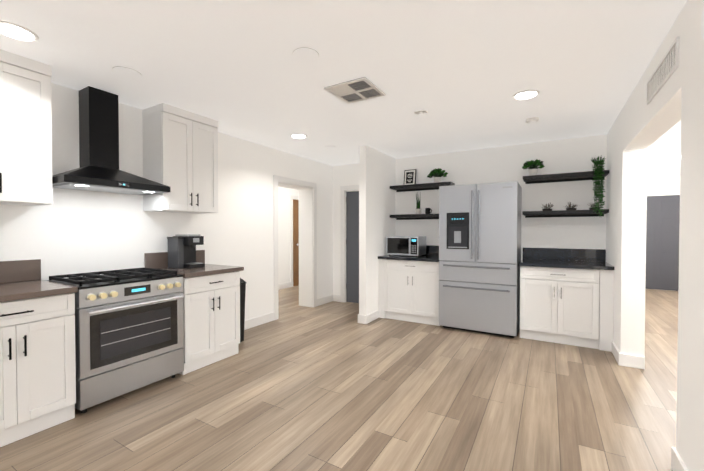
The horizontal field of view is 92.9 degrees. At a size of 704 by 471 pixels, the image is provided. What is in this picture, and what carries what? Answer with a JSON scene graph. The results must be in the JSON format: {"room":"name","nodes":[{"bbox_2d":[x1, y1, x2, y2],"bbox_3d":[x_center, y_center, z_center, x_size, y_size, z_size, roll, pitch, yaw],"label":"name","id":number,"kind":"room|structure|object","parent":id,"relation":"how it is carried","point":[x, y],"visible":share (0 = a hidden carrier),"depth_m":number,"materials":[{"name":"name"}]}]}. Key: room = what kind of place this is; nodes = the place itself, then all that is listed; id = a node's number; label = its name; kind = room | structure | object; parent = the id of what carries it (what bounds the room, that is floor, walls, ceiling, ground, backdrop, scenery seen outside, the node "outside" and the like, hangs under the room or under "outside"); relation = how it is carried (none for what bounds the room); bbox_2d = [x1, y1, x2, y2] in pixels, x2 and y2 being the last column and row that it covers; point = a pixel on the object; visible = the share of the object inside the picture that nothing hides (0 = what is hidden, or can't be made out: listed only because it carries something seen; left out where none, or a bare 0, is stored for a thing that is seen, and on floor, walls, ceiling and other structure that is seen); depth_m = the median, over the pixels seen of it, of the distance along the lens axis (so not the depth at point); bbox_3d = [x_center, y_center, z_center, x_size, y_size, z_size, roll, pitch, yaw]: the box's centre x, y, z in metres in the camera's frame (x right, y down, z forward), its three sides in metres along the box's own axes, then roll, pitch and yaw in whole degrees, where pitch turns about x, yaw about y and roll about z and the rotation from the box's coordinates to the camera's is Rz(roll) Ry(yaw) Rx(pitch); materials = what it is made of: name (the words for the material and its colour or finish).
{"room":"kitchen","nodes":[
{"label":"kitchen","id":0,"kind":"room"},
{"bbox_2d":[0,82,332,319],"bbox_3d":[-2.334,0.013,3.139,0.300,2.500,7.650,1,1,31],"label":"wall","id":1,"kind":"structure","parent":0,"point":[69,231],"depth_m":3.30,"materials":[{"name":"paint"}]},
{"bbox_2d":[0,49,52,205],"bbox_3d":[-2.538,-0.720,2.104,0.384,0.997,0.920,1,1,31],"label":"upper cabinet","id":2,"kind":"object","parent":1,"relation":"attached to","point":[25,137],"visible":1,"depth_m":2.30,"materials":[{"name":"white wood"}]},
{"bbox_2d":[52,86,169,194],"bbox_3d":[-2.051,-0.805,2.814,0.500,0.848,0.770,1,1,31],"label":"range hood","id":3,"kind":"object","parent":1,"relation":"attached to","point":[98,170],"visible":0.88,"depth_m":2.80,"materials":[{"name":"black metal"}]},
{"bbox_2d":[142,103,218,213],"bbox_3d":[-1.741,-0.740,3.454,0.384,0.997,0.605,1,1,31],"label":"upper cabinet","id":4,"kind":"object","parent":1,"relation":"attached to","point":[180,152],"visible":1,"depth_m":3.28,"materials":[{"name":"white wood"}]},
{"bbox_2d":[244,312,273,329],"bbox_3d":[-1.425,1.184,4.388,0.016,0.120,1.135,1,1,31],"label":"baseboard","id":5,"kind":"structure","parent":1,"relation":"attached to","point":[256,321],"depth_m":4.61,"materials":[{"name":"paint"}]},
{"bbox_2d":[273,175,316,319],"bbox_3d":[-1.003,0.171,5.381,0.318,2.115,1.030,1,1,31],"label":"door frame","id":6,"kind":"structure","parent":1,"relation":"attached to","point":[307,246],"depth_m":5.69,"materials":[{"name":"paint"}]},
{"bbox_2d":[317,295,333,305],"bbox_3d":[-0.480,1.159,5.990,0.016,0.120,0.525,1,1,31],"label":"baseboard","id":7,"kind":"structure","parent":1,"relation":"attached to","point":[327,299],"depth_m":5.98,"materials":[{"name":"paint"}]},
{"bbox_2d":[278,187,298,283],"bbox_3d":[-2.002,-0.044,6.861,0.150,2.500,5.200,1,1,31],"label":"wall","id":8,"kind":"structure","parent":0,"point":[284,194],"depth_m":7.51,"materials":[{"name":"paint"}]},
{"bbox_2d":[278,282,298,289],"bbox_3d":[-1.931,1.146,6.837,0.016,0.120,4.900,1,1,31],"label":"baseboard","id":9,"kind":"structure","parent":8,"relation":"attached to","point":[285,285],"depth_m":7.52,"materials":[{"name":"paint"}]},
{"bbox_2d":[290,195,298,286],"bbox_3d":[-1.168,0.126,8.113,0.017,2.120,0.980,1,1,31],"label":"door frame","id":10,"kind":"structure","parent":8,"relation":"attached to","point":[292,197],"depth_m":7.71,"materials":[{"name":"paint"}]},
{"bbox_2d":[293,199,298,285],"bbox_3d":[-1.134,0.168,8.094,0.093,2.022,0.800,1,1,31],"label":"door","id":11,"kind":"structure","parent":8,"relation":"in","point":[295,242],"depth_m":7.81,"materials":[{"name":"brown wood"}]},
{"bbox_2d":[0,286,677,470],"bbox_3d":[0.904,1.277,4.180,11.000,0.060,13.700,1,1,31],"label":"floor","id":12,"kind":"structure","parent":0,"point":[331,386],"depth_m":2.46,"materials":[{"name":"brown wood"}]},
{"bbox_2d":[0,293,75,446],"bbox_3d":[-2.479,0.840,1.942,0.674,0.884,1.220,1,1,31],"label":"base cabinet","id":13,"kind":"object","parent":12,"relation":"on","point":[37,369],"visible":1,"depth_m":2.14,"materials":[{"name":"white wood"}]},
{"bbox_2d":[0,259,77,301],"bbox_3d":[-2.481,0.296,1.938,0.667,0.199,1.225,1,1,31],"label":"countertop","id":14,"kind":"structure","parent":13,"relation":"on","point":[20,280],"depth_m":2.43,"materials":[{"name":"brown stone"}]},
{"bbox_2d":[45,267,183,412],"bbox_3d":[-1.944,0.793,2.798,0.701,0.950,0.765,1,1,31],"label":"stove","id":15,"kind":"object","parent":12,"relation":"on","point":[129,330],"visible":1,"depth_m":2.58,"materials":[{"name":"silver metal"}]},
{"bbox_2d":[178,271,239,374],"bbox_3d":[-1.602,0.817,3.428,0.674,0.884,0.630,1,1,31],"label":"base cabinet","id":16,"kind":"object","parent":12,"relation":"on","point":[211,304],"visible":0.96,"depth_m":3.24,"materials":[{"name":"white wood"}]},
{"bbox_2d":[144,250,243,277],"bbox_3d":[-1.601,0.273,3.429,0.667,0.199,0.663,1,1,31],"label":"countertop","id":17,"kind":"structure","parent":16,"relation":"on","point":[158,260],"depth_m":3.39,"materials":[{"name":"brown stone"}]},
{"bbox_2d":[167,234,204,268],"bbox_3d":[-1.725,0.160,3.475,0.290,0.341,0.236,1,1,31],"label":"coffee maker","id":18,"kind":"object","parent":17,"relation":"on","point":[181,250],"visible":1,"depth_m":3.41,"materials":[{"name":"black plastic"}]},
{"bbox_2d":[240,278,245,341],"bbox_3d":[-1.451,0.873,3.932,0.318,0.755,0.258,1,1,31],"label":"trash can","id":19,"kind":"object","parent":12,"relation":"on","point":[242,298],"visible":0.17,"depth_m":3.92,"materials":[{"name":"black plastic"}]},
{"bbox_2d":[379,259,439,325],"bbox_3d":[0.946,0.792,5.047,0.915,0.884,0.684,1,1,31],"label":"base cabinet","id":20,"kind":"object","parent":12,"relation":"on","point":[409,290],"visible":0.92,"depth_m":4.77,"materials":[{"name":"white wood"}]},
{"bbox_2d":[378,245,439,261],"bbox_3d":[0.951,0.253,5.040,0.924,0.189,0.677,1,1,31],"label":"countertop","id":21,"kind":"structure","parent":20,"relation":"on","point":[432,253],"depth_m":4.94,"materials":[{"name":"black stone"}]},
{"bbox_2d":[386,236,425,255],"bbox_3d":[0.832,0.158,5.153,0.510,0.294,0.407,1,1,31],"label":"microwave","id":22,"kind":"object","parent":21,"relation":"on","point":[407,245],"visible":1,"depth_m":5.01,"materials":[{"name":"silver metal"}]},
{"bbox_2d":[439,181,521,337],"bbox_3d":[1.727,0.295,4.497,0.930,1.895,0.791,1,1,31],"label":"fridge","id":23,"kind":"object","parent":12,"relation":"on","point":[479,252],"visible":0.98,"depth_m":4.18,"materials":[{"name":"silver metal"}]},
{"bbox_2d":[520,266,613,351],"bbox_3d":[2.577,0.807,4.085,0.903,0.884,0.684,1,1,31],"label":"base cabinet","id":24,"kind":"object","parent":12,"relation":"on","point":[571,306],"visible":0.96,"depth_m":3.81,"materials":[{"name":"white wood"}]},
{"bbox_2d":[519,248,614,269],"bbox_3d":[2.573,0.268,4.083,0.915,0.189,0.677,1,1,31],"label":"countertop","id":25,"kind":"structure","parent":24,"relation":"on","point":[570,258],"depth_m":4.21,"materials":[{"name":"black stone"}]},
{"bbox_2d":[0,0,686,176],"bbox_3d":[0.904,-1.282,4.141,11.000,0.060,13.700,1,1,31],"label":"ceiling","id":26,"kind":"structure","parent":0,"point":[462,72],"depth_m":2.37,"materials":[{"name":"paint"}]},
{"bbox_2d":[0,20,38,41],"bbox_3d":[-2.011,-1.214,1.995,0.214,0.010,0.214,1,1,31],"label":"recessed light","id":27,"kind":"object","parent":26,"relation":"in","point":[14,31],"visible":1,"depth_m":1.99,"materials":[{"name":"paint"}]},
{"bbox_2d":[112,66,141,78],"bbox_3d":[-1.693,-1.223,2.515,0.188,0.007,0.188,1,1,31],"label":"speaker","id":28,"kind":"object","parent":26,"relation":"attached to","point":[126,72],"visible":1,"depth_m":2.50},
{"bbox_2d":[290,134,306,138],"bbox_3d":[-0.670,-1.248,4.210,0.214,0.010,0.214,1,1,31],"label":"recessed light","id":29,"kind":"object","parent":26,"relation":"in","point":[299,136],"visible":0.98,"depth_m":4.20,"materials":[{"name":"paint"}]},
{"bbox_2d":[292,47,318,61],"bbox_3d":[-0.312,-1.219,2.258,0.178,0.007,0.178,1,1,31],"label":"speaker","id":30,"kind":"object","parent":26,"relation":"attached to","point":[305,54],"visible":1,"depth_m":2.25},
{"bbox_2d":[324,77,385,103],"bbox_3d":[0.032,-1.226,2.850,0.390,0.012,0.390,1,1,31],"label":"ceiling vent","id":31,"kind":"object","parent":26,"relation":"in","point":[357,90],"visible":0.96,"depth_m":2.83,"materials":[{"name":"metal"}]},
{"bbox_2d":[414,110,427,114],"bbox_3d":[0.692,-1.230,3.349,0.120,0.019,0.080,1,1,31],"label":"sensor","id":32,"kind":"object","parent":26,"relation":"attached to","point":[420,112],"visible":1,"depth_m":3.34,"materials":[{"name":"paint"}]},
{"bbox_2d":[512,90,539,99],"bbox_3d":[1.523,-1.228,2.928,0.214,0.010,0.214,1,1,31],"label":"recessed light","id":33,"kind":"object","parent":26,"relation":"in","point":[525,94],"visible":0.94,"depth_m":2.91,"materials":[{"name":"paint"}]},
{"bbox_2d":[526,117,538,123],"bbox_3d":[1.921,-1.225,3.564,0.130,0.036,0.130,1,1,31],"label":"smoke detector","id":34,"kind":"object","parent":26,"relation":"attached to","point":[532,120],"visible":1,"depth_m":3.52,"materials":[{"name":"paint"}]},
{"bbox_2d":[359,145,395,314],"bbox_3d":[0.412,-0.018,5.147,0.110,2.500,1.040,1,1,31],"label":"wall","id":35,"kind":"structure","parent":0,"point":[377,180],"depth_m":4.86,"materials":[{"name":"paint"}]},
{"bbox_2d":[358,314,362,322],"bbox_3d":[0.366,1.172,5.183,0.046,0.120,1.056,1,1,31],"label":"baseboard","id":36,"kind":"structure","parent":35,"relation":"attached to","point":[360,317],"depth_m":4.72,"materials":[{"name":"paint"}]},
{"bbox_2d":[363,310,378,323],"bbox_3d":[0.291,1.177,4.856,0.036,0.120,0.416,1,1,31],"label":"baseboard","id":37,"kind":"structure","parent":35,"relation":"attached to","point":[368,318],"depth_m":4.78,"materials":[{"name":"paint"}]},
{"bbox_2d":[333,134,606,294],"bbox_3d":[1.381,-0.020,5.266,4.540,2.500,0.150,1,1,31],"label":"wall","id":38,"kind":"structure","parent":0,"point":[503,163],"depth_m":4.59,"materials":[{"name":"paint"}]},
{"bbox_2d":[340,185,358,301],"bbox_3d":[0.231,0.162,5.937,0.930,2.115,0.168,1,1,31],"label":"door frame","id":39,"kind":"structure","parent":38,"relation":"attached to","point":[344,189],"depth_m":6.07,"materials":[{"name":"paint"}]},
{"bbox_2d":[346,191,358,302],"bbox_3d":[0.235,0.211,5.955,0.718,2.002,0.156,1,1,31],"label":"door","id":40,"kind":"structure","parent":38,"relation":"in","point":[352,246],"depth_m":6.02,"materials":[{"name":"grey wood"}]},
{"bbox_2d":[390,214,438,219],"bbox_3d":[1.057,-0.292,5.220,0.917,0.075,0.248,1,1,31],"label":"shelf","id":41,"kind":"object","parent":38,"relation":"attached to","point":[414,216],"visible":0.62,"depth_m":5.23,"materials":[{"name":"black wood"}]},
{"bbox_2d":[415,192,421,213],"bbox_3d":[1.038,-0.506,5.208,0.100,0.353,0.114,1,1,31],"label":"snake plant","id":42,"kind":"object","parent":41,"relation":"on","point":[418,210],"visible":0.94,"depth_m":5.18,"materials":[{"name":"green plant"}]},
{"bbox_2d":[425,208,431,213],"bbox_3d":[1.170,-0.373,5.101,0.103,0.092,0.076,1,1,31],"label":"mug","id":43,"kind":"object","parent":41,"relation":"on","point":[427,210],"visible":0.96,"depth_m":5.08,"materials":[{"name":"ceramic"}]},
{"bbox_2d":[390,181,454,191],"bbox_3d":[1.078,-0.751,5.200,0.967,0.075,0.248,1,1,31],"label":"shelf","id":44,"kind":"object","parent":38,"relation":"attached to","point":[417,187],"visible":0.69,"depth_m":5.16,"materials":[{"name":"black wood"}]},
{"bbox_2d":[404,169,416,184],"bbox_3d":[0.931,-0.925,5.374,0.200,0.269,0.058,1,1,31],"label":"print","id":45,"kind":"object","parent":44,"relation":"on","point":[409,177],"visible":0.92,"depth_m":5.36,"materials":[{"name":"paper"}]},
{"bbox_2d":[427,168,447,182],"bbox_3d":[1.292,-0.900,5.055,0.319,0.227,0.285,1,1,31],"label":"plant","id":46,"kind":"object","parent":44,"relation":"on","point":[438,173],"visible":0.98,"depth_m":5.00,"materials":[{"name":"green plant"}]},
{"bbox_2d":[522,209,608,217],"bbox_3d":[2.686,-0.277,4.259,0.907,0.075,0.248,1,1,31],"label":"shelf","id":47,"kind":"object","parent":38,"relation":"attached to","point":[565,213],"visible":1,"depth_m":4.24,"materials":[{"name":"black wood"}]},
{"bbox_2d":[542,203,553,210],"bbox_3d":[2.530,-0.374,4.331,0.164,0.116,0.175,1,1,31],"label":"grass tuft","id":48,"kind":"object","parent":47,"relation":"on","point":[545,207],"visible":0.96,"depth_m":4.30,"materials":[{"name":"plant"}]},
{"bbox_2d":[566,202,576,209],"bbox_3d":[2.756,-0.374,4.196,0.174,0.120,0.164,1,1,31],"label":"grass tuft","id":49,"kind":"object","parent":47,"relation":"on","point":[571,207],"visible":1,"depth_m":4.17,"materials":[{"name":"plant"}]},
{"bbox_2d":[587,201,600,209],"bbox_3d":[2.975,-0.374,4.090,0.163,0.124,0.175,1,1,31],"label":"grass tuft","id":50,"kind":"object","parent":47,"relation":"on","point":[592,207],"visible":0.5,"depth_m":4.06,"materials":[{"name":"plant"}]},
{"bbox_2d":[523,170,608,183],"bbox_3d":[2.686,-0.737,4.252,0.907,0.075,0.248,1,1,31],"label":"shelf","id":51,"kind":"object","parent":38,"relation":"attached to","point":[565,177],"visible":0.83,"depth_m":4.24,"materials":[{"name":"black wood"}]},
{"bbox_2d":[522,159,544,175],"bbox_3d":[2.380,-0.887,4.398,0.271,0.220,0.264,1,1,31],"label":"plant","id":52,"kind":"object","parent":51,"relation":"on","point":[532,165],"visible":1,"depth_m":4.36,"materials":[{"name":"green plant"}]},
{"bbox_2d":[591,156,605,215],"bbox_3d":[2.939,-0.588,3.985,0.167,0.757,0.217,1,1,31],"label":"trailing plant","id":53,"kind":"object","parent":51,"relation":"on","point":[597,167],"visible":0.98,"depth_m":3.93,"materials":[{"name":"green plant"}]},
{"bbox_2d":[606,0,703,470],"bbox_3d":[1.323,0.048,0.877,0.180,2.500,7.470,1,1,31],"label":"wall","id":54,"kind":"structure","parent":0,"point":[639,127],"depth_m":1.82,"materials":[{"name":"paint"}]},
{"bbox_2d":[611,341,621,365],"bbox_3d":[2.703,1.199,3.427,0.016,0.120,0.426,1,1,31],"label":"baseboard","id":55,"kind":"structure","parent":54,"relation":"attached to","point":[618,356],"depth_m":3.34,"materials":[{"name":"paint"}]},
{"bbox_2d":[646,36,679,104],"bbox_3d":[1.946,-1.011,2.107,0.012,0.160,0.650,1,1,31],"label":"air vent","id":56,"kind":"object","parent":54,"relation":"in","point":[666,68],"visible":1,"depth_m":2.04,"materials":[{"name":"metal"}]},
{"bbox_2d":[671,447,687,470],"bbox_3d":[0.555,1.255,-0.215,0.016,0.120,4.776,1,1,31],"label":"baseboard","id":57,"kind":"structure","parent":54,"relation":"attached to","point":[677,464],"depth_m":1.77,"materials":[{"name":"paint"}]},
{"bbox_2d":[701,8,703,39],"bbox_3d":[1.564,-0.966,1.457,0.008,0.210,0.210,1,1,31],"label":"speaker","id":58,"kind":"object","parent":54,"relation":"attached to","point":[702,26],"visible":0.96,"depth_m":1.53},
{"bbox_2d":[647,175,679,195],"bbox_3d":[6.658,-0.055,7.528,2.190,2.500,0.150,1,1,31],"label":"wall","id":59,"kind":"structure","parent":0,"point":[664,183],"depth_m":7.32,"materials":[{"name":"paint"}]},
{"bbox_2d":[645,195,679,290],"bbox_3d":[6.735,0.159,7.371,0.814,2.062,0.046,1,1,31],"label":"door","id":60,"kind":"structure","parent":59,"relation":"in","point":[662,239],"depth_m":7.31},
{"bbox_2d":[647,190,679,195],"bbox_3d":[6.744,0.113,7.382,0.990,2.170,0.017,1,1,31],"label":"door frame","id":61,"kind":"structure","parent":59,"relation":"attached to","point":[664,193],"depth_m":7.32,"materials":[{"name":"paint"}]}
]}

